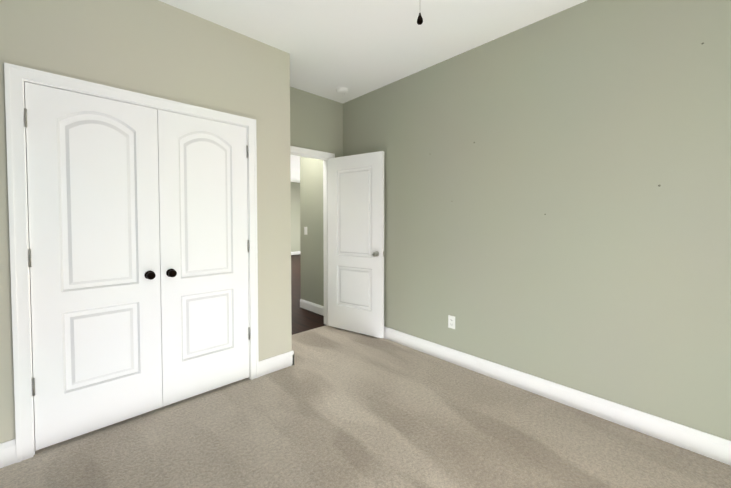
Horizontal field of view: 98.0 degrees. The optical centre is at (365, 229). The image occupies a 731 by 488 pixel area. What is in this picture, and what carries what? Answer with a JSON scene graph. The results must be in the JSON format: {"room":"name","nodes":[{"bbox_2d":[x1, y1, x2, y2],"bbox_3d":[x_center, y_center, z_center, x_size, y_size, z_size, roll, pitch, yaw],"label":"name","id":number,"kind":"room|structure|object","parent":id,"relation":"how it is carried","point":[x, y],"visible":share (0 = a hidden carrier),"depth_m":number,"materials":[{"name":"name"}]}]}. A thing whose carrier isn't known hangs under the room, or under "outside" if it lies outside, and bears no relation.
{"room":"empty bedroom","nodes":[
{"label":"empty bedroom","id":0,"kind":"room"},
{"bbox_2d":[0,0,291,442],"bbox_3d":[-1.407,-0.146,2.196,1.935,2.755,0.120,-2,2,-43],"label":"wall","id":1,"kind":"structure","parent":0,"point":[158,48],"depth_m":2.17,"materials":[{"name":"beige paint"}]},
{"bbox_2d":[24,82,162,450],"bbox_3d":[-1.599,0.211,1.924,0.610,2.017,0.101,-2,2,-43],"label":"closet door leaf","id":2,"kind":"structure","parent":1,"relation":"in","point":[93,209],"depth_m":1.91,"materials":[{"name":"white paint"}]},
{"bbox_2d":[4,62,258,462],"bbox_3d":[-1.420,0.177,2.179,1.350,2.109,0.140,-2,2,-43],"label":"trim","id":3,"kind":"structure","parent":1,"relation":"attached to","point":[16,77],"depth_m":1.72,"materials":[{"name":"white paint"}]},
{"bbox_2d":[0,351,293,467],"bbox_3d":[-1.562,1.163,2.407,1.950,0.125,0.615,-2,2,-43],"label":"baseboard","id":4,"kind":"structure","parent":1,"relation":"attached to","point":[266,366],"depth_m":2.65,"materials":[{"name":"white paint"}]},
{"bbox_2d":[157,109,249,406],"bbox_3d":[-1.153,0.199,2.344,0.610,2.017,0.101,-2,2,-43],"label":"closet door leaf","id":5,"kind":"structure","parent":1,"relation":"in","point":[203,231],"depth_m":2.33,"materials":[{"name":"white paint"}]},
{"bbox_2d":[291,182,300,251],"bbox_3d":[-4.997,-0.363,9.974,10.740,2.755,0.120,-2,2,-43],"label":"wall","id":6,"kind":"structure","parent":0,"point":[295,216],"depth_m":12.08,"materials":[{"name":"green paint"}]},
{"bbox_2d":[291,251,300,254],"bbox_3d":[-4.950,0.953,9.961,10.500,0.125,0.015,-2,2,-43],"label":"baseboard","id":7,"kind":"structure","parent":6,"relation":"attached to","point":[296,252],"depth_m":12.14,"materials":[{"name":"white paint"}]},
{"bbox_2d":[291,254,325,334],"bbox_3d":[-2.434,1.123,7.304,10.740,0.052,7.580,-2,2,-43],"label":"floor","id":8,"kind":"structure","parent":0,"point":[302,320],"depth_m":4.56,"materials":[{"name":"brown wood"}]},
{"bbox_2d":[290,87,342,157],"bbox_3d":[-1.467,-0.168,2.965,3.145,2.755,0.120,-2,2,-43],"label":"wall","id":9,"kind":"structure","parent":0,"point":[316,122],"depth_m":3.69,"materials":[{"name":"green paint"}]},
{"bbox_2d":[290,146,334,325],"bbox_3d":[-0.755,0.137,3.647,0.899,2.109,0.160,-2,2,-43],"label":"door frame","id":10,"kind":"structure","parent":9,"relation":"attached to","point":[310,153],"depth_m":3.89,"materials":[{"name":"white paint"}]},
{"bbox_2d":[328,151,383,337],"bbox_3d":[-0.123,0.163,3.631,0.205,2.017,0.752,-2,2,-43],"label":"door leaf","id":11,"kind":"structure","parent":9,"relation":"in","point":[355,243],"depth_m":3.60,"materials":[{"name":"white paint"}]},
{"bbox_2d":[0,325,730,487],"bbox_3d":[0.074,1.282,1.462,3.265,0.060,4.360,-2,2,-43],"label":"floor carpet","id":12,"kind":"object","parent":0,"point":[333,407],"depth_m":1.87,"materials":[{"name":"beige carpet"}]},
{"bbox_2d":[159,0,586,182],"bbox_3d":[-0.937,-1.670,5.641,10.740,0.100,11.940,-2,2,-43],"label":"ceiling","id":13,"kind":"structure","parent":0,"point":[357,48],"depth_m":2.44,"materials":[{"name":"white paint"}]},
{"bbox_2d":[336,87,347,93],"bbox_3d":[-0.260,-1.540,3.531,0.136,0.042,0.136,-2,2,-43],"label":"smoke detector","id":14,"kind":"object","parent":13,"relation":"attached to","point":[341,90],"visible":1,"depth_m":3.50,"materials":[{"name":"white plastic"}]},
{"bbox_2d":[417,13,422,24],"bbox_3d":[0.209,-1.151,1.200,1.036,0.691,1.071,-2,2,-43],"label":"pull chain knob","id":15,"kind":"object","parent":13,"relation":"hanging from","point":[419,20],"visible":1,"depth_m":1.24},
{"bbox_2d":[300,0,730,440],"bbox_3d":[0.894,-0.164,2.844,0.120,2.755,5.300,-2,2,-43],"label":"wall","id":16,"kind":"structure","parent":0,"point":[587,127],"depth_m":2.18,"materials":[{"name":"green paint"}]},
{"bbox_2d":[300,299,323,315],"bbox_3d":[-0.674,1.107,4.439,0.015,0.125,0.880,-2,2,-43],"label":"baseboard","id":17,"kind":"structure","parent":16,"relation":"attached to","point":[312,307],"depth_m":4.51,"materials":[{"name":"white paint"}]},
{"bbox_2d":[448,315,454,328],"bbox_3d":[0.785,0.842,2.893,0.009,0.114,0.070,-2,2,-43],"label":"electrical outlet","id":18,"kind":"object","parent":16,"relation":"attached to","point":[451,321],"visible":1,"depth_m":2.89,"materials":[{"name":"white plastic"}]},
{"bbox_2d":[384,326,730,464],"bbox_3d":[1.147,1.161,2.515,0.015,0.125,4.180,-2,2,-43],"label":"baseboard","id":19,"kind":"structure","parent":16,"relation":"attached to","point":[714,447],"depth_m":2.14,"materials":[{"name":"white paint"}]}
]}

